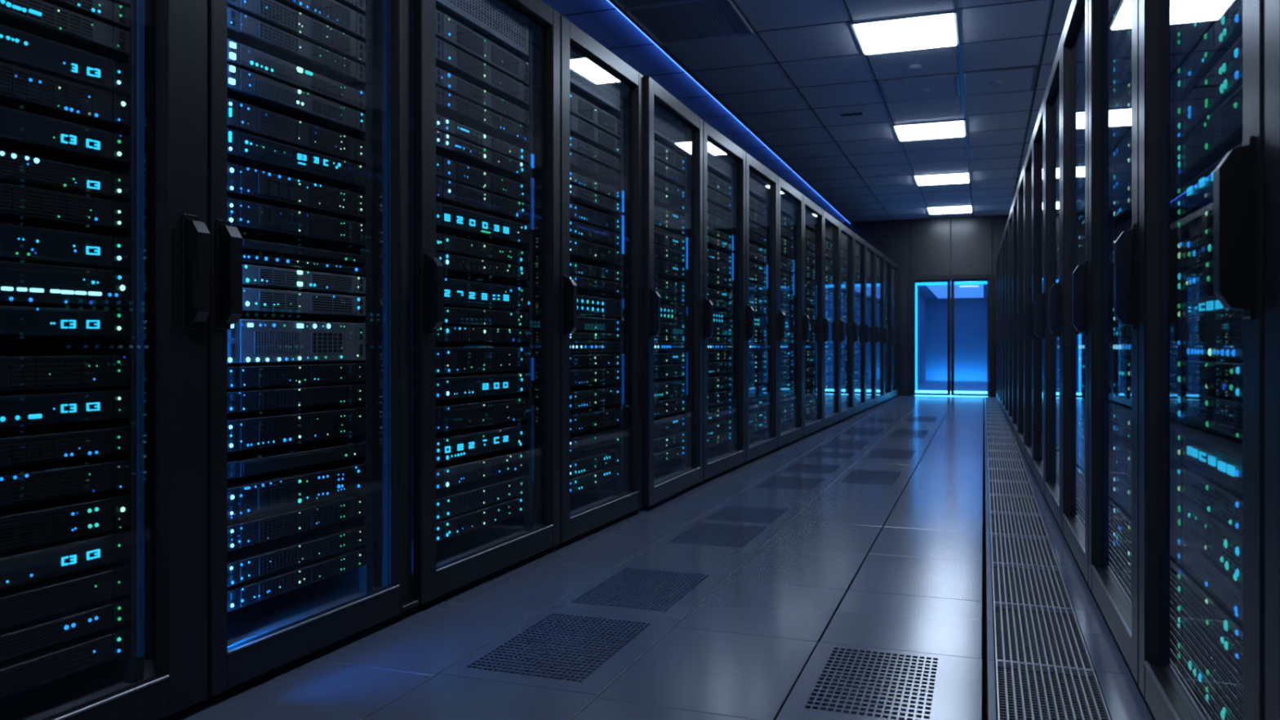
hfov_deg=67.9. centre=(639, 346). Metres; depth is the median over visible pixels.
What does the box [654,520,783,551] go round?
floor vent
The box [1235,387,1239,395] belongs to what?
light
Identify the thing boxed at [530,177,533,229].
light
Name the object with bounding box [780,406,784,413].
vent grille
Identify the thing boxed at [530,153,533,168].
light
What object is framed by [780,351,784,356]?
vent grille
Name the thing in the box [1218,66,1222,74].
light
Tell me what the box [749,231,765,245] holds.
server
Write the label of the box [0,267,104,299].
light
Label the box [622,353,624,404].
light
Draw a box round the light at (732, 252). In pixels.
[732,252,733,279]
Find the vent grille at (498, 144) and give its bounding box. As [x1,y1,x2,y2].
[492,137,519,157]
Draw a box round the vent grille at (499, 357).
[492,350,520,368]
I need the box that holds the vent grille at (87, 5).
[59,0,93,12]
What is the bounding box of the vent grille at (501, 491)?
[492,480,519,501]
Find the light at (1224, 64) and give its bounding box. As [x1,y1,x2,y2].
[1222,62,1226,71]
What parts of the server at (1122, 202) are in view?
light panel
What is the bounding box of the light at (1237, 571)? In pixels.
[1235,568,1239,577]
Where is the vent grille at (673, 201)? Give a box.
[669,195,680,208]
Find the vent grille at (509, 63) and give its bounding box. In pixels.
[492,44,519,75]
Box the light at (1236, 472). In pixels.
[1234,470,1238,476]
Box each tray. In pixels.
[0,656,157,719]
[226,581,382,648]
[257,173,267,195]
[257,486,267,510]
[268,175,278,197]
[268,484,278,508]
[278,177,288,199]
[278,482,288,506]
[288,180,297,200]
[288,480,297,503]
[456,123,463,135]
[456,139,463,152]
[463,126,470,137]
[463,142,470,155]
[470,144,476,157]
[476,146,483,159]
[577,140,582,151]
[577,175,582,184]
[577,187,582,197]
[577,277,582,286]
[577,416,582,430]
[582,142,586,153]
[582,177,586,186]
[582,189,586,199]
[582,278,586,287]
[582,415,586,429]
[586,144,590,155]
[586,178,590,186]
[586,191,590,199]
[586,279,590,288]
[586,415,590,428]
[590,146,593,156]
[590,180,593,188]
[590,191,593,201]
[590,280,593,288]
[590,414,593,427]
[653,205,657,213]
[653,215,657,223]
[653,404,657,415]
[653,454,657,464]
[657,206,660,213]
[657,217,660,224]
[657,404,660,414]
[657,453,660,463]
[659,403,662,413]
[659,453,662,462]
[662,402,665,413]
[662,452,665,461]
[708,395,711,404]
[711,395,713,404]
[715,394,717,403]
[749,437,768,446]
[780,427,796,434]
[804,419,815,424]
[1117,97,1121,111]
[1117,116,1121,129]
[1117,167,1121,184]
[1117,448,1121,467]
[1120,93,1124,107]
[1120,112,1124,126]
[1120,164,1124,182]
[1120,449,1124,470]
[1122,89,1126,103]
[1122,108,1126,123]
[1122,162,1125,179]
[1122,451,1126,471]
[1124,84,1128,100]
[1124,105,1128,119]
[1124,158,1128,177]
[1124,221,1128,230]
[1124,453,1128,473]
[1190,364,1195,386]
[1190,511,1196,541]
[1195,364,1201,386]
[1200,364,1206,387]
[1205,365,1213,388]
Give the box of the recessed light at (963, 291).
[924,280,984,297]
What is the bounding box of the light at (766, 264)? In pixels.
[766,264,768,288]
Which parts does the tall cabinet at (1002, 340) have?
handle, door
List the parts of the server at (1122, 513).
light panel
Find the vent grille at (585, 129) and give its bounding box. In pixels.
[578,120,594,138]
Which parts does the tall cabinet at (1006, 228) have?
handle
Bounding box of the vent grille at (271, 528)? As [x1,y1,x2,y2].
[258,513,298,540]
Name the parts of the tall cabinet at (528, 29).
panel, handle plate, handle, roof panel, blanking panel, panel, sill trim, mounting post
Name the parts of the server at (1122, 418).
light panel, panel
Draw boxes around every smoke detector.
[908,64,921,70]
[916,88,928,93]
[935,153,944,156]
[990,80,1003,85]
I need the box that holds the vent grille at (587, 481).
[578,474,594,488]
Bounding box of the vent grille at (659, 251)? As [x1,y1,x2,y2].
[654,244,665,257]
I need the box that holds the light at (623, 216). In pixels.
[622,214,624,253]
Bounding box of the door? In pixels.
[908,274,994,397]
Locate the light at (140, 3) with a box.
[136,0,144,657]
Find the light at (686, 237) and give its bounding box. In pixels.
[686,236,688,269]
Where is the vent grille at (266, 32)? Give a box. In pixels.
[258,22,298,53]
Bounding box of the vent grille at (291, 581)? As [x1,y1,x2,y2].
[258,572,298,599]
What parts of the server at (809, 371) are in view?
panel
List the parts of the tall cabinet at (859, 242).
handle, blanking panel, panel, mounting post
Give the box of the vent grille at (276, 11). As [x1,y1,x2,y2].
[258,0,298,30]
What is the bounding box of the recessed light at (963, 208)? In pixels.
[926,204,973,213]
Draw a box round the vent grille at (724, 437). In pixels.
[720,432,728,442]
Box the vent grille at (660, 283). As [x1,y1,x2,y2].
[654,279,665,288]
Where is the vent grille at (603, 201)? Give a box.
[598,195,614,208]
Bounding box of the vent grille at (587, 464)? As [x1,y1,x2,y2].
[578,457,594,472]
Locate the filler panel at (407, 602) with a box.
[392,0,418,620]
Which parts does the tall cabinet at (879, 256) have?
handle, mounting post, panel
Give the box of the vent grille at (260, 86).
[253,78,300,106]
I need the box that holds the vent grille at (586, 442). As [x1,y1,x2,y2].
[578,435,594,450]
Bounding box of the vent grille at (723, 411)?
[720,407,728,416]
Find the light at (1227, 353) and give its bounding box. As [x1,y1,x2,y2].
[1225,349,1229,356]
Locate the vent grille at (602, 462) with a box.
[598,452,614,466]
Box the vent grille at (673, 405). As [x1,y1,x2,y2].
[669,400,680,412]
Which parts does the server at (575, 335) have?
panel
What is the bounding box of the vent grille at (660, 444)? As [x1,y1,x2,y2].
[654,438,665,450]
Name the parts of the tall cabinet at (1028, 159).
handle, glass pane, handle plate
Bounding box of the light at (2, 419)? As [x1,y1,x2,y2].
[0,416,5,422]
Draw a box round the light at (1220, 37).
[1218,32,1222,41]
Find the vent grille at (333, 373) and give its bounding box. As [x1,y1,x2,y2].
[311,365,350,382]
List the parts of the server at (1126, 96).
light panel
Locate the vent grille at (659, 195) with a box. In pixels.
[654,189,665,201]
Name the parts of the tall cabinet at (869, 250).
handle, blanking panel, mounting post, panel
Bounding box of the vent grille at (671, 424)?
[669,419,678,427]
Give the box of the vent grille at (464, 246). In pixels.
[457,238,484,255]
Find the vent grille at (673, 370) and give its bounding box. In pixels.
[669,365,681,376]
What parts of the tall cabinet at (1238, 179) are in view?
sill trim, mounting post, panel, handle, handle plate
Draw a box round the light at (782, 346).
[780,344,791,348]
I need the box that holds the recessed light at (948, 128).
[893,119,966,141]
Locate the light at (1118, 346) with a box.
[1112,341,1131,352]
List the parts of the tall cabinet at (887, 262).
mounting post, handle, panel, glass pane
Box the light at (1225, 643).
[1223,640,1227,650]
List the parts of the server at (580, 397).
panel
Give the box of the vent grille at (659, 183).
[654,177,665,190]
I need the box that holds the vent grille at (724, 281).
[720,275,728,286]
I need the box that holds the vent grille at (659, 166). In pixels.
[654,160,665,174]
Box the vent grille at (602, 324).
[598,319,614,329]
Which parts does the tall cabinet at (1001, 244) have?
handle, door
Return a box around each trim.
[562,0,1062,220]
[982,404,996,719]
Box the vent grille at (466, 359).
[457,350,484,369]
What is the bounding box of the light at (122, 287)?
[120,284,125,290]
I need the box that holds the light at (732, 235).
[732,235,733,250]
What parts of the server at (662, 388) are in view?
panel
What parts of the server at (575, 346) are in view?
light rail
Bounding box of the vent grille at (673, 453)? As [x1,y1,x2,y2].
[669,447,680,459]
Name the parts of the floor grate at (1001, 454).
frame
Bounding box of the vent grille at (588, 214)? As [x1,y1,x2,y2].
[578,206,594,222]
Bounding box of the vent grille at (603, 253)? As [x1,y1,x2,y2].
[598,246,615,262]
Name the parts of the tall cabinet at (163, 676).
panel, sill trim, mounting post, handle plate, handle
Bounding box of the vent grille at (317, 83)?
[311,75,343,98]
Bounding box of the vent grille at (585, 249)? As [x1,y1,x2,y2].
[578,241,594,257]
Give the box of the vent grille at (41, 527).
[0,505,93,549]
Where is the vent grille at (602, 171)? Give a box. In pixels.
[598,164,614,180]
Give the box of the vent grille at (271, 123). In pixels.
[258,110,298,141]
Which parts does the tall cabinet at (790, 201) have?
handle plate, handle, roof panel, blanking panel, panel, sill trim, mounting post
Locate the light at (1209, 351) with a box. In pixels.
[1207,348,1211,355]
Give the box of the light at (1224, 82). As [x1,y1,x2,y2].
[1222,79,1226,88]
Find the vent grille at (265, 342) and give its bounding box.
[253,330,300,354]
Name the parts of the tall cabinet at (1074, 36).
sill trim, glass pane, handle, handle plate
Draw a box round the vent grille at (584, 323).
[578,318,594,328]
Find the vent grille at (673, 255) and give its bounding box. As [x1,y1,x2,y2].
[669,249,680,261]
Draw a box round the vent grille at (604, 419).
[598,410,614,426]
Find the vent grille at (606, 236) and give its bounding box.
[598,229,614,244]
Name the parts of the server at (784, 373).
panel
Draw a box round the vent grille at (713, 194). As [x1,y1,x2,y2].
[709,189,717,200]
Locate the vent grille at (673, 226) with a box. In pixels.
[669,221,680,232]
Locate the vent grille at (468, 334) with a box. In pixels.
[457,328,484,340]
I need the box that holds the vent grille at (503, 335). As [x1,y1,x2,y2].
[492,328,519,340]
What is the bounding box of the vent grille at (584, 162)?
[578,155,594,171]
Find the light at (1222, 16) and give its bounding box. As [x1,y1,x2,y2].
[1221,15,1224,24]
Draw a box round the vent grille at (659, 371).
[654,366,665,377]
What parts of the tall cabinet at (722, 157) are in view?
handle plate, handle, roof panel, blanking panel, panel, sill trim, mounting post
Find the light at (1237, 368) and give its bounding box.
[1235,366,1239,373]
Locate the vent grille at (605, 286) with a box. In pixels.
[598,280,614,291]
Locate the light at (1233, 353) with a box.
[1231,349,1235,356]
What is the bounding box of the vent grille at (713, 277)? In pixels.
[709,273,717,284]
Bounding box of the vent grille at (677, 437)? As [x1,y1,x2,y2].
[669,434,680,446]
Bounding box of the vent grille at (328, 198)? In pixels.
[311,185,350,212]
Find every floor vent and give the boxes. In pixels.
[440,607,679,695]
[550,563,732,620]
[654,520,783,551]
[694,502,804,526]
[747,474,837,493]
[773,462,852,475]
[776,642,982,719]
[799,449,866,460]
[813,438,879,450]
[832,468,913,488]
[835,426,893,437]
[857,417,903,423]
[860,447,925,462]
[882,428,937,439]
[901,415,944,423]
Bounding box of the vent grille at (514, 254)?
[492,245,519,261]
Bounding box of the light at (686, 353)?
[686,352,688,395]
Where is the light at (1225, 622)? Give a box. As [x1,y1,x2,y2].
[1223,620,1227,631]
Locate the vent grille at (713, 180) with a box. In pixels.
[709,173,717,187]
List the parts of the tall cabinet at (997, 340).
handle, door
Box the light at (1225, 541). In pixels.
[1223,539,1227,547]
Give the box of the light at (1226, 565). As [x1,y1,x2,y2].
[1224,561,1228,570]
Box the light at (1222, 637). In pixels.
[1220,636,1223,644]
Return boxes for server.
[0,0,130,54]
[0,23,130,94]
[0,61,130,128]
[0,105,130,165]
[0,150,130,199]
[0,182,130,231]
[0,222,130,268]
[0,260,130,307]
[0,305,130,337]
[0,355,130,391]
[0,388,130,427]
[0,424,130,467]
[0,458,130,507]
[0,493,130,553]
[0,531,130,590]
[0,565,130,630]
[0,598,130,662]
[0,627,130,698]
[41,0,130,28]
[108,0,130,4]
[226,0,365,62]
[226,6,365,83]
[226,38,365,110]
[226,63,365,132]
[226,97,365,163]
[226,128,365,187]
[226,162,365,218]
[226,196,365,247]
[226,319,365,363]
[226,362,365,388]
[226,383,365,413]
[226,406,365,452]
[226,440,365,479]
[226,462,365,521]
[226,494,365,551]
[226,524,365,586]
[226,548,365,612]
[240,287,365,317]
[242,238,365,263]
[242,253,365,275]
[242,263,365,293]
[275,0,365,39]
[334,0,365,11]
[435,8,528,84]
[435,37,528,104]
[435,66,528,125]
[435,86,528,142]
[435,114,528,163]
[435,129,528,178]
[435,154,528,202]
[435,177,528,220]
[435,201,528,244]
[435,232,528,265]
[435,252,528,281]
[435,325,528,342]
[435,346,528,373]
[435,372,528,399]
[435,396,528,432]
[435,423,528,463]
[435,449,528,489]
[435,474,528,520]
[435,494,528,542]
[441,306,528,327]
[443,277,529,310]
[569,90,620,137]
[569,113,620,154]
[569,135,620,171]
[569,151,620,184]
[569,171,620,200]
[569,183,620,213]
[569,202,620,231]
[569,219,620,246]
[569,237,620,265]
[569,262,620,281]
[569,275,620,293]
[569,332,620,339]
[569,341,620,352]
[569,354,620,367]
[569,367,620,386]
[569,386,620,410]
[569,407,620,433]
[569,428,620,454]
[569,448,620,477]
[569,464,620,493]
[574,316,620,332]
[577,294,620,317]
[653,139,685,173]
[653,158,685,186]
[653,176,685,200]
[653,188,685,211]
[653,204,685,225]
[653,214,685,235]
[653,230,685,251]
[653,244,685,263]
[653,258,685,279]
[653,278,685,292]
[653,288,685,302]
[653,335,685,341]
[653,342,685,351]
[653,352,685,363]
[653,364,685,378]
[653,380,685,398]
[653,397,685,417]
[653,414,685,433]
[653,431,685,452]
[653,444,685,465]
[659,322,685,333]
[660,304,685,322]
[707,171,731,197]
[707,186,731,209]
[707,201,731,221]
[707,212,731,231]
[707,226,731,242]
[707,235,731,251]
[707,248,731,265]
[707,259,731,275]
[707,271,731,288]
[707,288,731,300]
[707,297,731,308]
[707,337,731,342]
[707,342,731,351]
[707,351,731,360]
[707,361,731,373]
[707,375,731,390]
[707,390,731,406]
[707,404,731,420]
[707,419,731,435]
[707,430,731,447]
[711,325,731,336]
[713,311,731,325]
[749,195,765,216]
[749,209,765,226]
[749,222,765,236]
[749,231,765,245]
[749,243,765,255]
[749,250,765,262]
[749,261,765,275]
[749,271,765,284]
[749,282,765,295]
[749,296,765,306]
[749,304,765,313]
[749,337,765,342]
[749,343,765,350]
[749,351,765,359]
[749,360,765,369]
[749,371,765,384]
[749,384,765,398]
[749,397,765,409]
[749,410,765,423]
[749,420,765,433]
[753,328,765,337]
[754,315,765,328]
[780,213,792,231]
[780,226,792,239]
[780,236,792,248]
[780,244,792,256]
[780,255,792,265]
[780,262,792,272]
[780,271,792,283]
[780,280,792,291]
[780,289,792,301]
[780,302,792,310]
[780,309,792,317]
[780,339,792,342]
[780,343,792,349]
[780,351,792,357]
[780,358,792,367]
[780,368,792,379]
[780,380,792,391]
[780,391,792,402]
[780,403,792,414]
[780,412,792,422]
[784,331,792,338]
[785,320,792,330]
[804,228,814,242]
[804,239,814,250]
[804,248,814,258]
[804,256,814,266]
[804,265,814,273]
[804,271,814,279]
[804,280,814,289]
[804,288,814,297]
[804,296,814,306]
[804,306,814,314]
[804,313,814,319]
[804,340,814,342]
[804,343,814,349]
[804,350,814,355]
[804,356,814,364]
[804,366,814,376]
[804,377,814,386]
[804,387,814,396]
[804,397,814,407]
[804,405,814,414]
[808,333,814,339]
[809,322,814,332]
[1112,337,1131,355]
[1113,0,1128,26]
[1113,26,1131,76]
[1113,48,1131,97]
[1113,80,1131,121]
[1113,99,1131,140]
[1113,128,1131,170]
[1113,153,1131,193]
[1113,181,1131,221]
[1113,217,1131,243]
[1113,307,1119,324]
[1113,325,1131,336]
[1113,378,1131,407]
[1113,408,1131,444]
[1113,440,1131,478]
[1113,472,1131,510]
[1113,503,1131,544]
[1113,527,1131,569]
[1114,0,1131,51]
[1114,358,1131,377]
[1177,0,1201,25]
[1177,0,1231,63]
[1177,0,1242,93]
[1177,34,1242,137]
[1177,84,1242,175]
[1177,142,1242,215]
[1177,200,1213,231]
[1177,226,1213,267]
[1177,260,1213,291]
[1177,295,1242,359]
[1177,360,1242,397]
[1177,390,1242,439]
[1177,431,1242,496]
[1177,466,1242,533]
[1177,497,1242,585]
[1177,537,1242,620]
[1177,567,1242,671]
[1177,604,1242,719]
[1177,642,1241,719]
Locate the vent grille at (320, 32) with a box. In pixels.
[311,19,350,53]
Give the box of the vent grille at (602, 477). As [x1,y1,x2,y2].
[598,467,614,482]
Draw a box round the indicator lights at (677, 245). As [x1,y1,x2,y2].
[669,235,680,248]
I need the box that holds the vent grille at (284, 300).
[258,290,298,310]
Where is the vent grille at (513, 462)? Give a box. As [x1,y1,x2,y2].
[492,454,519,474]
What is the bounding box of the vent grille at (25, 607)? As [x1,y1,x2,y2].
[0,577,99,626]
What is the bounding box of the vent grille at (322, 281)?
[311,273,352,291]
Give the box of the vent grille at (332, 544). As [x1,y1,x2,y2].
[311,532,350,559]
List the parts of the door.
pull handle, pull handle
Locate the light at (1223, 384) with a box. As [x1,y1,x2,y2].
[1222,382,1225,390]
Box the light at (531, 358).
[530,357,533,380]
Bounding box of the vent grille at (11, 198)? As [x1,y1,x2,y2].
[0,185,93,222]
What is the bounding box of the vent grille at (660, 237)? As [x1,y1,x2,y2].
[654,231,665,244]
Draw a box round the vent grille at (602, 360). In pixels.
[598,355,615,364]
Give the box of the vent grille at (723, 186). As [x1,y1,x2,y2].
[720,179,728,194]
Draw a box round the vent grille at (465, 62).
[457,50,484,79]
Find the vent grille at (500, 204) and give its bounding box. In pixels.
[492,195,519,215]
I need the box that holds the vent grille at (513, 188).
[492,175,519,196]
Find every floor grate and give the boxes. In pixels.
[985,396,995,402]
[986,400,998,403]
[986,403,999,405]
[986,405,1000,408]
[986,408,1002,411]
[986,411,1004,414]
[986,414,1005,423]
[986,417,1007,426]
[986,422,1009,426]
[986,426,1012,431]
[986,431,1014,436]
[986,435,1016,448]
[987,442,1018,450]
[987,449,1022,466]
[987,457,1025,472]
[988,467,1029,489]
[988,479,1034,495]
[989,493,1040,518]
[990,511,1048,542]
[991,533,1058,579]
[991,562,1072,622]
[993,602,1093,684]
[995,660,1111,719]
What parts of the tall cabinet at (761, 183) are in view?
handle plate, handle, roof panel, blanking panel, panel, sill trim, mounting post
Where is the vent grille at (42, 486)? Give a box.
[0,467,93,504]
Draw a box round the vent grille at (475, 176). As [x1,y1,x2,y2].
[457,163,484,186]
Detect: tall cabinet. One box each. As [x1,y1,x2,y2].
[0,0,209,719]
[196,0,401,706]
[410,0,559,613]
[552,14,643,549]
[637,75,702,511]
[697,120,745,484]
[741,151,777,465]
[773,176,803,450]
[799,195,823,439]
[819,209,839,430]
[836,222,853,422]
[850,232,865,416]
[862,240,875,411]
[872,248,884,406]
[881,254,892,402]
[889,261,898,399]
[994,252,998,402]
[996,246,999,405]
[998,238,1002,410]
[1000,230,1004,415]
[1004,215,1008,423]
[1007,201,1013,431]
[1012,185,1017,441]
[1017,162,1024,455]
[1024,134,1032,471]
[1032,95,1044,494]
[1044,36,1061,529]
[1061,0,1088,583]
[1088,0,1138,684]
[1138,0,1264,719]
[1264,0,1279,719]
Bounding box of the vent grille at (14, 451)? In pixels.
[0,432,93,465]
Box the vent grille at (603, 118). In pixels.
[598,109,614,132]
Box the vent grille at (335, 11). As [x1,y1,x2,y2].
[311,0,350,28]
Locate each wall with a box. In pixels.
[840,214,1008,397]
[917,292,986,384]
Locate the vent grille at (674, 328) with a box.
[669,324,680,333]
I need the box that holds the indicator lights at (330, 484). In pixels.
[311,470,350,499]
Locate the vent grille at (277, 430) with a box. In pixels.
[258,417,298,444]
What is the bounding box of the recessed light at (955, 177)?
[913,171,970,185]
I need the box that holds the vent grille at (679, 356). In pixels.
[669,354,681,361]
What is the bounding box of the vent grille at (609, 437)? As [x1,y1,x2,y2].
[598,431,615,445]
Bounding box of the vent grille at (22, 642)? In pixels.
[0,612,93,660]
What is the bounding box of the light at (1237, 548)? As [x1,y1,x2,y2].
[1235,546,1239,555]
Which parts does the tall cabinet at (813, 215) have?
handle plate, handle, blanking panel, panel, mounting post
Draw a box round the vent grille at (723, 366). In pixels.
[720,363,728,371]
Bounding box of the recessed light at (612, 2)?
[607,0,850,223]
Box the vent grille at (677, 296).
[669,292,680,301]
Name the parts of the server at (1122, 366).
light panel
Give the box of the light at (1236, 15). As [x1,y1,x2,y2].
[1234,13,1238,22]
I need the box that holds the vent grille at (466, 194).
[457,185,484,206]
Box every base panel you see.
[435,521,545,567]
[590,371,593,382]
[707,449,737,462]
[1102,565,1131,614]
[1160,660,1207,719]
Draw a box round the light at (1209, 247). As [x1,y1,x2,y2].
[1207,244,1211,251]
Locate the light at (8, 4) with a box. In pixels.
[5,1,11,7]
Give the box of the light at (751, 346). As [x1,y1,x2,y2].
[749,344,764,349]
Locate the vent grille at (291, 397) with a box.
[258,390,298,408]
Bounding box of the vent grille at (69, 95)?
[0,64,93,114]
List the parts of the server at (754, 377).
panel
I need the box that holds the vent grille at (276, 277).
[258,267,298,286]
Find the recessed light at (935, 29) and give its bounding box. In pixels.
[850,10,959,54]
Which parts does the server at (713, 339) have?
panel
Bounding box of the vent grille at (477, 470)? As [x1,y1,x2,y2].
[457,462,484,483]
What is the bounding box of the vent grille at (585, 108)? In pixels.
[578,97,594,120]
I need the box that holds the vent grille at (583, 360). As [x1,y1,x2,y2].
[578,355,594,365]
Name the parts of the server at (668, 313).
light panel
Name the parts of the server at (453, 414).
panel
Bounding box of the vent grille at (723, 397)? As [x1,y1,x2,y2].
[720,392,728,402]
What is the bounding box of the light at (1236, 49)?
[1233,47,1238,57]
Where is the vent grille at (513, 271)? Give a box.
[492,262,519,277]
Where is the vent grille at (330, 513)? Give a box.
[311,501,350,527]
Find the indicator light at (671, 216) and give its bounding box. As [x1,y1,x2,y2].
[669,211,680,222]
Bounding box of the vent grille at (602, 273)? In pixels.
[598,268,614,279]
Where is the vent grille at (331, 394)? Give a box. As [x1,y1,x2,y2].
[311,386,350,404]
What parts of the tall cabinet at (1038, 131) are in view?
sill trim, handle, glass pane, handle plate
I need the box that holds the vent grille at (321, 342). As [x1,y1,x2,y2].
[311,331,343,353]
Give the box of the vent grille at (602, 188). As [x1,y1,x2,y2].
[598,183,614,196]
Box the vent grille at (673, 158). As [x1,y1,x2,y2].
[669,150,680,168]
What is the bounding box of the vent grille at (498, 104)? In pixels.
[492,95,519,119]
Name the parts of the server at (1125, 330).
panel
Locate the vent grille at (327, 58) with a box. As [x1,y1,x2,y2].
[311,44,350,74]
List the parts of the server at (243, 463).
panel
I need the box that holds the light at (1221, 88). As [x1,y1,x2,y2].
[1219,83,1223,93]
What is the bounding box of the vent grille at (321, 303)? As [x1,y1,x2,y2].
[311,294,352,313]
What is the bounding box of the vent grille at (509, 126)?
[492,113,519,136]
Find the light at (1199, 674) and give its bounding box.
[1198,673,1201,682]
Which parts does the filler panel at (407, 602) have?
panel, sill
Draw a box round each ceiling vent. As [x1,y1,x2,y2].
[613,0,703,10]
[839,111,864,115]
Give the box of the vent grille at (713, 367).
[709,363,717,372]
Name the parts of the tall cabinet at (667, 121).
handle plate, handle, roof panel, blanking panel, panel, sill trim, mounting post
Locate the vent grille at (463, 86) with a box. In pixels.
[457,78,484,102]
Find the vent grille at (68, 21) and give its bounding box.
[0,0,93,39]
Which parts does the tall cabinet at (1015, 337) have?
handle, glass pane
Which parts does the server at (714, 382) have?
panel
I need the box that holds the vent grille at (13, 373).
[0,359,93,386]
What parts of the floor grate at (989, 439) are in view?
frame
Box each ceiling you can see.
[542,0,1071,222]
[917,280,986,298]
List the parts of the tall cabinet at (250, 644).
handle plate, handle, sill trim, panel, mounting post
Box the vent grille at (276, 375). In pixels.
[258,367,298,384]
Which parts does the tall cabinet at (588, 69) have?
handle plate, handle, roof panel, blanking panel, panel, sill trim, mounting post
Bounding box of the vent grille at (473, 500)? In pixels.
[457,489,484,511]
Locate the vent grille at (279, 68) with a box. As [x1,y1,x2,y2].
[253,53,300,82]
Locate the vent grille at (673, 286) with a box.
[669,281,680,290]
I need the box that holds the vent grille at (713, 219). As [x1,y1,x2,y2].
[709,213,717,223]
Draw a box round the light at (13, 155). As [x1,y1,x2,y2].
[11,153,17,158]
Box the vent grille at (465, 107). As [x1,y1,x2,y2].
[457,97,484,120]
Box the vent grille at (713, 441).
[709,435,717,445]
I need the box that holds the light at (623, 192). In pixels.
[622,190,624,212]
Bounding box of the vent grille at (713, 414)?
[709,409,717,418]
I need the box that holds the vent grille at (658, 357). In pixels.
[654,354,665,362]
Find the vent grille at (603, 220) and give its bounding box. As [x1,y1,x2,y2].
[598,213,614,228]
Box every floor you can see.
[173,395,1155,719]
[914,380,986,397]
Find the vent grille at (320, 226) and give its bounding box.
[311,215,350,240]
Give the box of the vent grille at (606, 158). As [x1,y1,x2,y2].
[598,150,614,166]
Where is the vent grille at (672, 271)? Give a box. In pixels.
[669,263,681,275]
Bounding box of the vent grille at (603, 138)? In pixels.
[598,130,614,149]
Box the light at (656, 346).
[653,343,682,350]
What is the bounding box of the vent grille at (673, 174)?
[669,168,680,182]
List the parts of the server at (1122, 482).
light panel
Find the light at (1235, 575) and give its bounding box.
[1232,573,1237,581]
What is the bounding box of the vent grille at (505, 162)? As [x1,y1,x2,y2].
[492,152,519,173]
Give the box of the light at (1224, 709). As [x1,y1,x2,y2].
[1222,707,1226,714]
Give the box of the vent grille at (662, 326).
[660,323,665,332]
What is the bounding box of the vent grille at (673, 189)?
[669,184,680,197]
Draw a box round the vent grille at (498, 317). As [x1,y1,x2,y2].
[492,311,520,324]
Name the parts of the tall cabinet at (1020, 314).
handle, glass pane, handle plate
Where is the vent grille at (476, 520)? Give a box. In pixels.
[457,511,484,533]
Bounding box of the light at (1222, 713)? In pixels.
[1220,711,1224,719]
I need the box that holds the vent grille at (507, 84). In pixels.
[492,69,519,97]
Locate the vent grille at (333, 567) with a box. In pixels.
[311,555,350,582]
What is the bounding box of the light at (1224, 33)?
[1222,27,1226,35]
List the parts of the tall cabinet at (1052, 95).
sill trim, handle, glass pane, handle plate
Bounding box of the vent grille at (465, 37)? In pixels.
[457,23,484,56]
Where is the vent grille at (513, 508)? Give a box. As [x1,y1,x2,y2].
[492,500,519,521]
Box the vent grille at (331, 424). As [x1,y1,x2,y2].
[311,412,352,437]
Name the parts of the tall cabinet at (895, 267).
handle, glass pane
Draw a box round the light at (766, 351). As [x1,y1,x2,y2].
[766,351,768,382]
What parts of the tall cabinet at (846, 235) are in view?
handle plate, handle, blanking panel, panel, mounting post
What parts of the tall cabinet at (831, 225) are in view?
handle plate, handle, blanking panel, panel, mounting post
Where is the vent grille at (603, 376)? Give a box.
[598,369,614,382]
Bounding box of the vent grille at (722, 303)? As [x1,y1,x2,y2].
[720,300,728,307]
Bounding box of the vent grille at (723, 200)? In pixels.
[720,194,728,206]
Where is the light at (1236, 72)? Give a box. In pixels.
[1234,70,1238,79]
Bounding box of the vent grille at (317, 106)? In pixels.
[311,97,343,120]
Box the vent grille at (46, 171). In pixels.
[0,153,99,191]
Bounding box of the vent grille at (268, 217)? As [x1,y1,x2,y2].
[258,205,298,231]
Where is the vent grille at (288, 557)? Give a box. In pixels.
[258,546,298,574]
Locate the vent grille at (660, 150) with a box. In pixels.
[654,142,665,159]
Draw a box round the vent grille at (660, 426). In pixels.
[653,422,666,431]
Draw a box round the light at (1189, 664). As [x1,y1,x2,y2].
[1187,660,1191,670]
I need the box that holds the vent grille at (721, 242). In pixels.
[720,240,728,248]
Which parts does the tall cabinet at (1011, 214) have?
handle, glass pane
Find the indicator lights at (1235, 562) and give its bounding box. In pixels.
[1221,533,1242,582]
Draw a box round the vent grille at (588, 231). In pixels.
[578,223,594,238]
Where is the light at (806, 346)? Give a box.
[804,345,813,348]
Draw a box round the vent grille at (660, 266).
[654,260,665,272]
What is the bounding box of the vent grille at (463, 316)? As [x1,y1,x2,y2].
[457,309,484,323]
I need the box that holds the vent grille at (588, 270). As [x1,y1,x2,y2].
[578,264,594,275]
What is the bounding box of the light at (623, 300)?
[622,298,624,308]
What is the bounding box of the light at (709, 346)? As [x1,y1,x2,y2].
[707,344,728,349]
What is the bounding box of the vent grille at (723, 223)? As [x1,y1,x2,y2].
[720,218,728,228]
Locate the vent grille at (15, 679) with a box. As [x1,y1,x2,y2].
[0,643,93,696]
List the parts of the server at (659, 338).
panel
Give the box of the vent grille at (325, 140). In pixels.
[311,126,350,155]
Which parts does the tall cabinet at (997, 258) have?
handle, door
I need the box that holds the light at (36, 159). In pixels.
[34,157,39,163]
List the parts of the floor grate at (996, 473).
frame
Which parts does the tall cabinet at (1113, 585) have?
glass pane, sill trim, panel, mounting post, handle, handle plate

